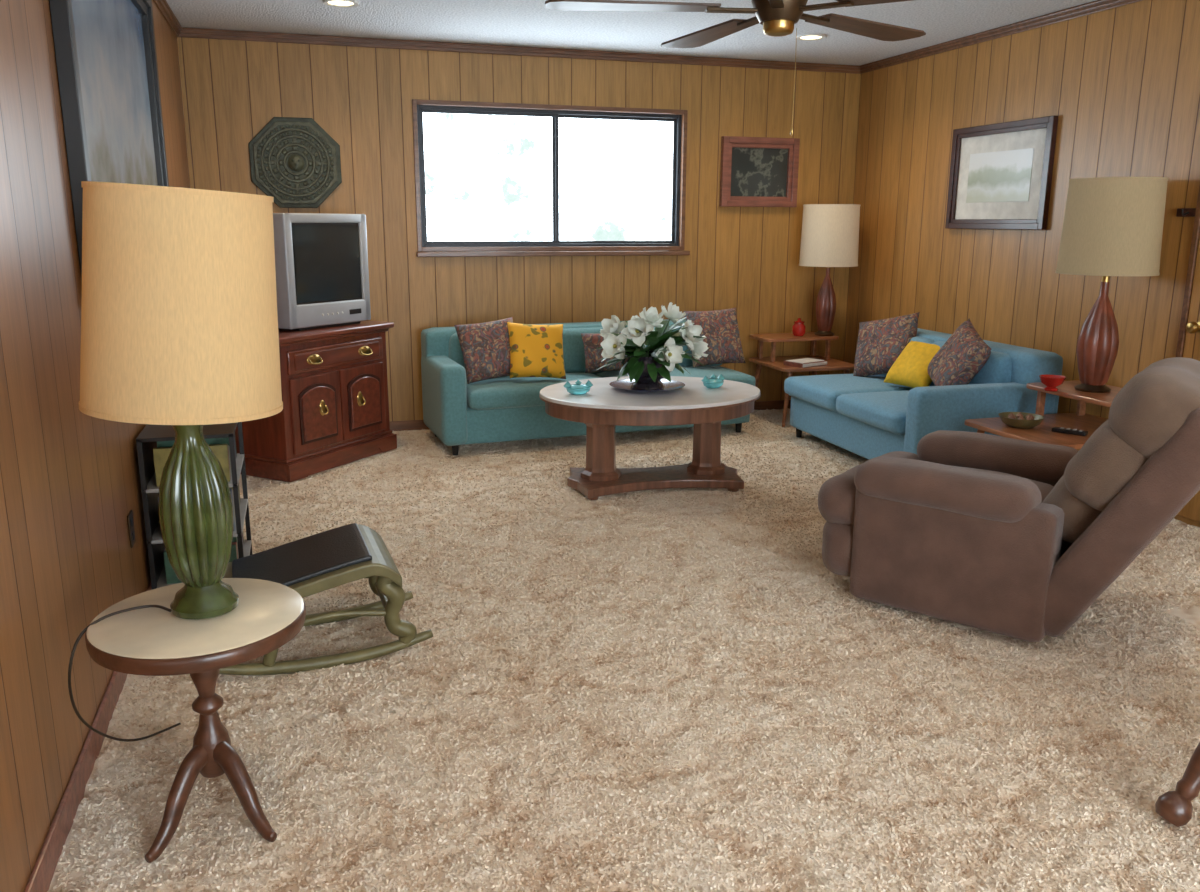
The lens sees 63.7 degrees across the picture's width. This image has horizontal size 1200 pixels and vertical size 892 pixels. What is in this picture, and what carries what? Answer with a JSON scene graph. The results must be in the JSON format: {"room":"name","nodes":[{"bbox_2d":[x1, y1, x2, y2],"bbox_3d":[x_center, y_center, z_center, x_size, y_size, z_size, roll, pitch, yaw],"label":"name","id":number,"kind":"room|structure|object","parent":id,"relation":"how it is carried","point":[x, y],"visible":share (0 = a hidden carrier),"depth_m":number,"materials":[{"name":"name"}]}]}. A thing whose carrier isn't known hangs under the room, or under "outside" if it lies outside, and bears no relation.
{"room":"living room","nodes":[
{"label":"living room","id":0,"kind":"room"},
{"bbox_2d":[0,0,189,891],"bbox_3d":[-1.350,-0.292,2.010,0.120,2.660,9.060,-4,14,-17],"label":"wall","id":1,"kind":"structure","parent":0,"point":[70,485],"depth_m":2.44,"materials":[{"name":"brown wood"}]},
{"bbox_2d":[24,581,151,891],"bbox_3d":[-1.288,0.924,2.303,0.013,0.100,9.040,-4,14,-17],"label":"baseboard","id":2,"kind":"structure","parent":1,"relation":"attached to","point":[40,879],"depth_m":2.43,"materials":[{"name":"brown wood"}]},
{"bbox_2d":[49,0,168,281],"bbox_3d":[-1.842,-1.271,3.743,0.049,1.280,2.000,-4,14,-17],"label":"framed picture","id":3,"kind":"object","parent":1,"relation":"attached to","point":[106,55],"visible":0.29,"depth_m":3.52,"materials":[{"name":"black paint"}]},
{"bbox_2d":[71,0,157,185],"bbox_3d":[-1.857,-1.270,3.738,0.004,1.100,1.820,-4,14,-17],"label":"artwork","id":4,"kind":"object","parent":3,"relation":"on","point":[112,36],"depth_m":3.71},
{"bbox_2d":[127,510,135,547],"bbox_3d":[-1.673,0.296,3.453,0.010,0.120,0.080,-4,14,-17],"label":"wall outlet","id":5,"kind":"object","parent":1,"relation":"attached to","point":[130,519],"visible":1,"depth_m":3.43,"materials":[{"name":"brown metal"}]},
{"bbox_2d":[153,0,180,36],"bbox_3d":[-1.274,-1.574,1.735,0.027,0.034,9.060,-4,14,-17],"label":"strip","id":6,"kind":"object","parent":1,"relation":"attached to","point":[161,2],"visible":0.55,"depth_m":5.45,"materials":[{"name":"brown wood"}]},
{"bbox_2d":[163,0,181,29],"bbox_3d":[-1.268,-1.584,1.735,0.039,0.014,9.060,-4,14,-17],"label":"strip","id":7,"kind":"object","parent":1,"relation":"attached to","point":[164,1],"visible":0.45,"depth_m":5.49,"materials":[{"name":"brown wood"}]},
{"bbox_2d":[177,37,422,420],"bbox_3d":[-2.002,-1.334,6.491,1.560,2.660,0.120,-4,14,-17],"label":"panel","id":8,"kind":"object","parent":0,"point":[362,97],"visible":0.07,"depth_m":6.34,"materials":[{"name":"brown wood"}]},
{"bbox_2d":[248,117,341,207],"bbox_3d":[-1.975,-1.838,6.273,0.566,0.566,0.077,-4,14,-17],"label":"wall plaque","id":9,"kind":"object","parent":8,"relation":"attached to","point":[294,161],"visible":1,"depth_m":6.26,"materials":[{"name":"green metal"}]},
{"bbox_2d":[417,105,424,246],"bbox_3d":[-1.233,-1.836,6.609,0.030,0.950,0.050,-4,14,-17],"label":"frame","id":10,"kind":"object","parent":8,"relation":"attached to","point":[418,106],"visible":0.64,"depth_m":6.58,"materials":[{"name":"brown wood"}]},
{"bbox_2d":[413,50,685,109],"bbox_3d":[-0.329,-2.551,6.731,1.930,0.385,0.120,-4,14,-17],"label":"wall","id":11,"kind":"structure","parent":0,"point":[438,75],"depth_m":6.66,"materials":[{"name":"brown wood"}]},
{"bbox_2d":[179,34,860,73],"bbox_3d":[-0.313,-2.696,6.630,4.800,0.053,0.013,-4,14,-17],"label":"strip","id":12,"kind":"object","parent":11,"relation":"attached to","point":[180,35],"visible":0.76,"depth_m":6.52,"materials":[{"name":"brown wood"}]},
{"bbox_2d":[420,109,676,243],"bbox_3d":[-0.331,-1.896,6.883,1.870,0.900,0.040,-4,14,-17],"label":"window","id":13,"kind":"structure","parent":11,"relation":"in","point":[556,115],"depth_m":6.87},
{"bbox_2d":[420,105,677,118],"bbox_3d":[-0.328,-2.343,6.775,1.860,0.030,0.050,-4,14,-17],"label":"frame","id":14,"kind":"object","parent":11,"relation":"attached to","point":[433,107],"visible":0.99,"depth_m":6.75,"materials":[{"name":"black metal"}]},
{"bbox_2d":[412,99,687,251],"bbox_3d":[-0.316,-1.887,6.834,1.970,0.995,0.044,-4,14,-17],"label":"window frame","id":15,"kind":"structure","parent":11,"relation":"attached to","point":[419,102],"depth_m":6.80,"materials":[{"name":"brown wood"}]},
{"bbox_2d":[674,115,681,245],"bbox_3d":[0.574,-1.954,7.148,0.030,0.950,0.050,-4,14,-17],"label":"frame","id":16,"kind":"object","parent":15,"relation":"attached to","point":[679,119],"visible":0.79,"depth_m":7.12,"materials":[{"name":"brown wood"}]},
{"bbox_2d":[421,250,680,329],"bbox_3d":[-0.335,-0.786,7.141,1.930,1.310,0.120,-4,14,-17],"label":"panel","id":17,"kind":"object","parent":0,"point":[526,289],"visible":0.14,"depth_m":6.98,"materials":[{"name":"brown wood"}]},
{"bbox_2d":[425,243,674,246],"bbox_3d":[-0.331,-1.447,6.983,1.860,0.030,0.050,-4,14,-17],"label":"frame","id":18,"kind":"object","parent":17,"relation":"on","point":[621,244],"visible":0.79,"depth_m":6.94,"materials":[{"name":"grey metal"}]},
{"bbox_2d":[416,251,689,256],"bbox_3d":[-0.298,-1.378,6.923,2.010,0.033,0.049,-4,14,-17],"label":"sill","id":19,"kind":"structure","parent":17,"relation":"attached to","point":[519,253],"depth_m":6.88,"materials":[{"name":"brown wood"}]},
{"bbox_2d":[48,408,1199,891],"bbox_3d":[0.998,0.803,3.001,4.800,0.031,9.060,-4,14,-17],"label":"floor","id":20,"kind":"structure","parent":0,"point":[670,689],"depth_m":2.91,"materials":[{"name":"carpet"}]},
{"bbox_2d":[136,422,252,589],"bbox_3d":[-1.626,0.233,3.924,0.338,0.670,0.518,-4,14,-17],"label":"shelf unit","id":21,"kind":"object","parent":20,"relation":"on","point":[154,444],"visible":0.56,"depth_m":3.72,"materials":[{"name":"black paint"}]},
{"bbox_2d":[137,422,237,441],"bbox_3d":[-1.625,-0.085,3.850,0.338,0.014,0.518,-4,14,-17],"label":"shelf","id":22,"kind":"object","parent":21,"relation":"attached to","point":[150,433],"depth_m":3.67,"materials":[{"name":"black paint"}]},
{"bbox_2d":[153,444,229,486],"bbox_3d":[-1.552,0.072,3.677,0.260,0.145,0.024,-4,14,-17],"label":"magazine","id":23,"kind":"object","parent":21,"relation":"on","point":[221,451],"depth_m":3.65,"materials":[{"name":"yellow paper"}]},
{"bbox_2d":[141,454,244,492],"bbox_3d":[-1.626,0.104,3.894,0.338,0.014,0.518,-4,14,-17],"label":"shelf","id":24,"kind":"object","parent":21,"relation":"attached to","point":[151,486],"depth_m":3.71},
{"bbox_2d":[157,437,228,447],"bbox_3d":[-1.582,0.041,3.772,0.260,0.163,0.022,-4,14,-17],"label":"magazine","id":25,"kind":"object","parent":21,"relation":"on","point":[211,441],"depth_m":3.77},
{"bbox_2d":[158,491,234,530],"bbox_3d":[-1.553,0.261,3.724,0.260,0.157,0.030,-4,14,-17],"label":"magazine","id":26,"kind":"object","parent":21,"relation":"on","point":[230,491],"depth_m":3.76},
{"bbox_2d":[147,498,247,543],"bbox_3d":[-1.627,0.299,3.939,0.338,0.014,0.518,-4,14,-17],"label":"shelf","id":27,"kind":"object","parent":21,"relation":"attached to","point":[156,537],"depth_m":3.76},
{"bbox_2d":[164,544,236,583],"bbox_3d":[-1.554,0.460,3.768,0.260,0.128,0.027,-4,14,-17],"label":"magazine","id":28,"kind":"object","parent":21,"relation":"on","point":[171,577],"depth_m":3.73,"materials":[{"name":"teal paper"}]},
{"bbox_2d":[157,539,251,587],"bbox_3d":[-1.627,0.484,3.982,0.338,0.014,0.518,-4,14,-17],"label":"shelf","id":29,"kind":"object","parent":21,"relation":"attached to","point":[162,581],"depth_m":3.83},
{"bbox_2d":[232,537,238,558],"bbox_3d":[-1.575,0.437,3.837,0.260,0.142,0.023,-4,14,-17],"label":"magazine","id":30,"kind":"object","parent":21,"relation":"on","point":[234,540],"depth_m":3.85,"materials":[{"name":"teal paper"}]},
{"bbox_2d":[85,578,305,862],"bbox_3d":[-0.966,0.662,2.385,0.490,0.536,0.490,-4,14,-17],"label":"round pedestal table","id":31,"kind":"object","parent":20,"relation":"on","point":[151,641],"visible":0.92,"depth_m":2.28,"materials":[{"name":"brown wood"}]},
{"bbox_2d":[68,181,282,741],"bbox_3d":[-1.066,0.145,2.377,0.606,1.524,0.660,-4,14,-17],"label":"table lamp","id":32,"kind":"object","parent":31,"relation":"on","point":[179,315],"depth_m":2.03,"materials":[{"name":"beige fabric"}]},
{"bbox_2d":[235,321,396,481],"bbox_3d":[-1.723,-0.308,5.892,0.466,0.825,0.995,7,15,26],"label":"base cabinet","id":33,"kind":"object","parent":20,"relation":"on","point":[335,412],"visible":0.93,"depth_m":5.67,"materials":[{"name":"brown wood"}]},
{"bbox_2d":[273,213,370,330],"bbox_3d":[-1.734,-1.057,5.813,0.315,0.665,0.660,8,15,29],"label":"television","id":34,"kind":"object","parent":33,"relation":"on","point":[321,259],"visible":0.89,"depth_m":5.68,"materials":[{"name":"silver metal"}]},
{"bbox_2d":[219,523,432,675],"bbox_3d":[-0.995,0.521,3.364,0.746,0.378,0.460,-5,14,-20],"label":"footstool","id":35,"kind":"object","parent":20,"relation":"on","point":[313,564],"visible":0.74,"depth_m":3.25,"materials":[{"name":"green metal"}]},
{"bbox_2d":[421,319,755,454],"bbox_3d":[-0.067,-0.448,6.706,2.223,0.750,0.790,-5,14,-20],"label":"sofa","id":36,"kind":"object","parent":20,"relation":"on","point":[500,409],"visible":0.45,"depth_m":6.27,"materials":[{"name":"teal fabric"}]},
{"bbox_2d":[454,317,512,383],"bbox_3d":[-0.719,-0.628,6.322,0.435,0.408,0.205,-5,14,-22],"label":"throw pillow","id":37,"kind":"object","parent":36,"relation":"on","point":[485,347],"visible":0.84,"depth_m":6.26,"materials":[{"name":"fabric"}]},
{"bbox_2d":[466,373,601,409],"bbox_3d":[-0.433,-0.385,6.459,1.018,0.146,0.570,-5,14,-20],"label":"seat cushion","id":38,"kind":"object","parent":36,"relation":"on","point":[500,393],"depth_m":6.17,"materials":[{"name":"teal fabric"}]},
{"bbox_2d":[507,322,565,378],"bbox_3d":[-0.414,-0.625,6.338,0.398,0.370,0.216,-4,14,-16],"label":"throw pillow","id":39,"kind":"object","parent":36,"relation":"on","point":[535,350],"visible":1,"depth_m":6.28,"materials":[{"name":"yellow fabric"}]},
{"bbox_2d":[581,333,621,372],"bbox_3d":[0.100,-0.650,6.676,0.461,0.263,0.175,-4,14,-18],"label":"throw pillow","id":40,"kind":"object","parent":36,"relation":"on","point":[591,342],"visible":0.37,"depth_m":6.59,"materials":[{"name":"fabric"}]},
{"bbox_2d":[595,366,755,385],"bbox_3d":[0.523,-0.463,6.810,1.018,0.146,0.570,-5,14,-20],"label":"seat cushion","id":41,"kind":"object","parent":36,"relation":"on","point":[702,371],"depth_m":6.72,"materials":[{"name":"teal fabric"}]},
{"bbox_2d":[684,307,745,367],"bbox_3d":[0.826,-0.782,6.947,0.431,0.403,0.220,-5,14,-20],"label":"throw pillow","id":42,"kind":"object","parent":36,"relation":"on","point":[720,327],"visible":0.84,"depth_m":6.89,"materials":[{"name":"fabric"}]},
{"bbox_2d":[539,376,760,499],"bbox_3d":[0.285,-0.059,5.519,1.264,0.532,1.004,-3,13,-13],"label":"oval coffee table","id":43,"kind":"object","parent":20,"relation":"on","point":[605,406],"visible":0.92,"depth_m":5.30,"materials":[{"name":"brown wood"}]},
{"bbox_2d":[564,380,592,394],"bbox_3d":[-0.119,-0.326,5.308,0.170,0.078,0.100,-4,14,-17],"label":"glass ornament","id":44,"kind":"object","parent":43,"relation":"on","point":[577,388],"visible":1,"depth_m":5.28,"materials":[{"name":"teal glass"}]},
{"bbox_2d":[596,302,707,391],"bbox_3d":[0.290,-0.560,5.432,0.663,0.482,0.626,-4,14,-17],"label":"arrangement","id":45,"kind":"object","parent":43,"relation":"on","point":[646,368],"visible":1,"depth_m":5.32,"materials":[{"name":"white plant"}]},
{"bbox_2d":[621,351,671,389],"bbox_3d":[0.268,-0.426,5.460,0.300,0.192,0.300,-4,14,-17],"label":"bowl","id":46,"kind":"object","parent":45,"relation":"on","point":[645,382],"depth_m":5.37,"materials":[{"name":"black ceramic"}]},
{"bbox_2d":[701,374,724,387],"bbox_3d":[0.649,-0.374,5.527,0.170,0.078,0.100,-9,16,-36],"label":"glass ornament","id":47,"kind":"object","parent":43,"relation":"on","point":[713,382],"visible":1,"depth_m":5.49,"materials":[{"name":"teal glass"}]},
{"bbox_2d":[749,332,853,427],"bbox_3d":[1.528,-0.514,7.316,0.620,0.615,0.640,-4,14,-17],"label":"end table","id":48,"kind":"object","parent":20,"relation":"on","point":[775,362],"visible":0.7,"depth_m":7.26,"materials":[{"name":"orange wood"}]},
{"bbox_2d":[792,318,805,335],"bbox_3d":[1.514,-0.907,7.348,0.100,0.135,0.100,-4,14,-17],"label":"candle jar","id":49,"kind":"object","parent":48,"relation":"on","point":[798,329],"visible":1,"depth_m":7.32,"materials":[{"name":"red glass"}]},
{"bbox_2d":[784,358,826,367],"bbox_3d":[1.508,-0.612,7.092,0.265,0.035,0.185,-9,16,-36],"label":"book","id":50,"kind":"object","parent":48,"relation":"on","point":[804,362],"visible":1,"depth_m":7.03,"materials":[{"name":"paper"}]},
{"bbox_2d":[799,204,860,335],"bbox_3d":[1.722,-1.324,7.295,0.436,0.975,0.436,-4,14,-17],"label":"table lamp","id":51,"kind":"object","parent":48,"relation":"on","point":[830,232],"visible":1,"depth_m":7.08,"materials":[{"name":"beige fabric"}]},
{"bbox_2d":[784,328,1062,459],"bbox_3d":[1.933,-0.295,6.081,0.950,0.750,1.603,-3,14,-16],"label":"sofa","id":52,"kind":"object","parent":20,"relation":"on","point":[868,417],"visible":0.55,"depth_m":5.54,"materials":[{"name":"blue fabric"}]},
{"bbox_2d":[784,374,912,410],"bbox_3d":[1.708,-0.377,6.460,0.730,0.146,0.708,-3,14,-16],"label":"seat cushion","id":53,"kind":"object","parent":52,"relation":"on","point":[821,392],"depth_m":6.31,"materials":[{"name":"blue fabric"}]},
{"bbox_2d":[836,390,909,434],"bbox_3d":[1.903,-0.221,5.793,0.730,0.146,0.708,-3,14,-16],"label":"seat cushion","id":54,"kind":"object","parent":52,"relation":"on","point":[885,412],"depth_m":5.70,"materials":[{"name":"blue fabric"}]},
{"bbox_2d":[853,312,919,376],"bbox_3d":[1.914,-0.669,6.478,0.242,0.474,0.540,-11,17,-39],"label":"throw pillow","id":55,"kind":"object","parent":52,"relation":"on","point":[880,343],"visible":0.85,"depth_m":6.42,"materials":[{"name":"fabric"}]},
{"bbox_2d":[884,340,939,387],"bbox_3d":[2.012,-0.513,6.115,0.246,0.273,0.362,-7,15,-27],"label":"throw pillow","id":56,"kind":"object","parent":52,"relation":"on","point":[910,369],"visible":0.8,"depth_m":6.07,"materials":[{"name":"yellow fabric"}]},
{"bbox_2d":[928,319,990,385],"bbox_3d":[2.136,-0.504,5.770,0.250,0.490,0.530,1,13,3],"label":"throw pillow","id":57,"kind":"object","parent":52,"relation":"on","point":[964,354],"visible":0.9,"depth_m":5.67,"materials":[{"name":"fabric"}]},
{"bbox_2d":[818,357,1199,641],"bbox_3d":[1.591,0.123,3.649,1.407,0.972,0.851,11,17,38],"label":"recliner armchair","id":58,"kind":"object","parent":20,"relation":"on","point":[1014,538],"visible":1,"depth_m":3.36,"materials":[{"name":"brown fabric"}]},
{"bbox_2d":[949,465,1053,502],"bbox_3d":[1.416,0.215,3.821,0.708,0.225,0.468,11,17,38],"label":"seat cushion","id":59,"kind":"object","parent":58,"relation":"on","point":[1043,478],"depth_m":3.83,"materials":[{"name":"brown fabric"}]},
{"bbox_2d":[1042,475,1101,542],"bbox_3d":[1.789,0.170,3.500,0.232,0.292,0.539,42,34,25],"label":"lumbar cushion","id":60,"kind":"object","parent":58,"relation":"on","point":[1078,515],"depth_m":3.32,"materials":[{"name":"brown fabric"}]},
{"bbox_2d":[1064,419,1147,510],"bbox_3d":[1.865,0.029,3.405,0.263,0.305,0.709,42,34,25],"label":"cushion","id":61,"kind":"object","parent":58,"relation":"on","point":[1109,472],"depth_m":3.13,"materials":[{"name":"brown fabric"}]},
{"bbox_2d":[1109,357,1199,457],"bbox_3d":[1.952,-0.133,3.287,0.306,0.282,0.727,42,34,25],"label":"cushion","id":62,"kind":"object","parent":58,"relation":"on","point":[1156,414],"depth_m":3.04,"materials":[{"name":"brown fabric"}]},
{"bbox_2d":[964,380,1121,449],"bbox_3d":[2.394,0.030,4.987,0.780,0.615,0.660,-4,14,-17],"label":"end table","id":63,"kind":"object","parent":20,"relation":"on","point":[1079,420],"visible":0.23,"depth_m":4.98,"materials":[{"name":"orange wood"}]},
{"bbox_2d":[998,412,1044,428],"bbox_3d":[2.167,-0.133,4.975,0.220,0.065,0.220,-4,14,-17],"label":"woven bowl","id":64,"kind":"object","parent":63,"relation":"on","point":[1022,420],"visible":1,"depth_m":4.93,"materials":[{"name":"green wicker"}]},
{"bbox_2d":[1039,374,1065,391],"bbox_3d":[2.324,-0.321,4.969,0.126,0.075,0.126,-4,14,-17],"label":"glass dish","id":65,"kind":"object","parent":63,"relation":"on","point":[1051,381],"visible":1,"depth_m":4.95,"materials":[{"name":"red glass"}]},
{"bbox_2d":[1052,427,1087,435],"bbox_3d":[2.343,-0.075,4.818,0.160,0.023,0.050,12,18,42],"label":"remote control","id":66,"kind":"object","parent":63,"relation":"on","point":[1054,429],"visible":1,"depth_m":4.80,"materials":[{"name":"black paint"}]},
{"bbox_2d":[1056,177,1168,392],"bbox_3d":[2.553,-0.806,4.885,0.466,1.060,0.466,-4,14,-17],"label":"table lamp","id":67,"kind":"object","parent":63,"relation":"on","point":[1113,226],"visible":1,"depth_m":4.67,"materials":[{"name":"beige fabric"}]},
{"bbox_2d":[1101,276,1109,281],"bbox_3d":[2.553,-0.871,4.870,0.040,0.095,0.040,-4,14,-17],"label":"socket","id":68,"kind":"object","parent":67,"relation":"attached to","point":[1104,278],"depth_m":4.86,"materials":[{"name":"gold metal"}]},
{"bbox_2d":[1155,742,1199,826],"bbox_3d":[1.789,0.481,2.294,0.666,0.952,0.507,-9,16,-34],"label":"table","id":69,"kind":"object","parent":20,"relation":"on","point":[1175,807],"visible":1,"depth_m":2.38,"materials":[{"name":"brown wood"}]},
{"bbox_2d":[166,0,1095,65],"bbox_3d":[1.008,-1.790,2.400,5.040,0.100,9.300,-4,14,-17],"label":"ceiling","id":70,"kind":"structure","parent":0,"point":[524,23],"depth_m":5.76,"materials":[{"name":"white paint"}]},
{"bbox_2d":[323,0,358,7],"bbox_3d":[-1.402,-2.397,5.228,0.190,0.011,0.190,-4,14,-17],"label":"recessed light","id":71,"kind":"object","parent":70,"relation":"in","point":[333,3],"visible":1,"depth_m":5.25,"materials":[{"name":"white plastic"}]},
{"bbox_2d":[180,27,859,70],"bbox_3d":[-0.309,-2.703,6.616,4.800,0.034,0.039,-4,14,-17],"label":"strip","id":72,"kind":"object","parent":70,"relation":"attached to","point":[182,31],"depth_m":6.50,"materials":[{"name":"brown wood"}]},
{"bbox_2d":[545,0,925,135],"bbox_3d":[0.550,-1.463,3.140,1.452,0.874,1.426,-4,14,-17],"label":"ceiling fan","id":73,"kind":"object","parent":70,"relation":"hanging from","point":[778,18],"depth_m":3.11,"materials":[{"name":"brown wood"}]},
{"bbox_2d":[797,34,825,40],"bbox_3d":[1.343,-2.601,6.149,0.190,0.011,0.190,-4,14,-17],"label":"recessed light","id":74,"kind":"object","parent":70,"relation":"in","point":[805,37],"visible":0.98,"depth_m":6.16,"materials":[{"name":"white plastic"}]},
{"bbox_2d":[680,64,860,401],"bbox_3d":[1.331,-1.552,7.485,1.550,2.660,0.120,-4,14,-17],"label":"panel","id":75,"kind":"object","parent":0,"point":[746,259],"visible":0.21,"depth_m":7.34,"materials":[{"name":"brown wood"}]},
{"bbox_2d":[390,400,790,430],"bbox_3d":[-0.323,-0.206,7.208,4.760,0.090,0.012,-4,14,-17],"label":"baseboard","id":76,"kind":"structure","parent":75,"relation":"attached to","point":[779,404],"depth_m":6.92,"materials":[{"name":"brown wood"}]},
{"bbox_2d":[719,136,799,206],"bbox_3d":[1.196,-2.049,7.234,0.620,0.500,0.049,-4,14,-17],"label":"framed picture","id":77,"kind":"object","parent":75,"relation":"attached to","point":[754,171],"visible":1,"depth_m":7.24},
{"bbox_2d":[730,147,787,196],"bbox_3d":[1.191,-2.052,7.250,0.485,0.365,0.004,-4,14,-17],"label":"artwork","id":78,"kind":"object","parent":77,"relation":"on","point":[754,171],"depth_m":7.25},
{"bbox_2d":[843,0,1199,526],"bbox_3d":[3.355,-0.600,3.413,0.120,2.660,9.060,-4,14,-17],"label":"wall","id":79,"kind":"structure","parent":0,"point":[1121,83],"depth_m":5.65,"materials":[{"name":"brown wood"}]},
{"bbox_2d":[860,0,1141,73],"bbox_3d":[3.289,-1.872,3.096,0.027,0.034,9.060,-4,14,-17],"label":"strip","id":80,"kind":"object","parent":79,"relation":"attached to","point":[1109,2],"visible":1,"depth_m":5.83,"materials":[{"name":"brown wood"}]},
{"bbox_2d":[945,116,1057,229],"bbox_3d":[2.447,-1.659,5.952,0.034,0.630,0.900,-4,14,-17],"label":"framed picture","id":81,"kind":"object","parent":79,"relation":"attached to","point":[1000,177],"visible":1,"depth_m":5.91,"materials":[{"name":"white paper"}]},
{"bbox_2d":[966,148,1033,202],"bbox_3d":[2.456,-1.660,5.955,0.004,0.302,0.572,-4,14,-17],"label":"artwork","id":82,"kind":"object","parent":81,"relation":"attached to","point":[993,175],"depth_m":5.94},
{"bbox_2d":[1176,208,1195,216],"bbox_3d":[2.897,-1.094,4.518,0.064,0.040,0.500,-4,14,-17],"label":"hook rail","id":83,"kind":"object","parent":79,"relation":"attached to","point":[1181,212],"visible":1,"depth_m":4.68,"materials":[{"name":"brown wood"}]},
{"bbox_2d":[1176,184,1199,356],"bbox_3d":[2.877,-0.692,4.734,0.027,2.160,0.030,-4,14,-17],"label":"door frame","id":84,"kind":"structure","parent":79,"relation":"attached to","point":[1196,229],"depth_m":4.70,"materials":[{"name":"brown wood"}]},
{"bbox_2d":[1177,238,1199,521],"bbox_3d":[2.980,-0.590,4.296,0.093,2.080,0.880,-4,14,-17],"label":"leaf","id":85,"kind":"object","parent":79,"relation":"attached to","point":[1191,510],"depth_m":4.70,"materials":[{"name":"brown wood"}]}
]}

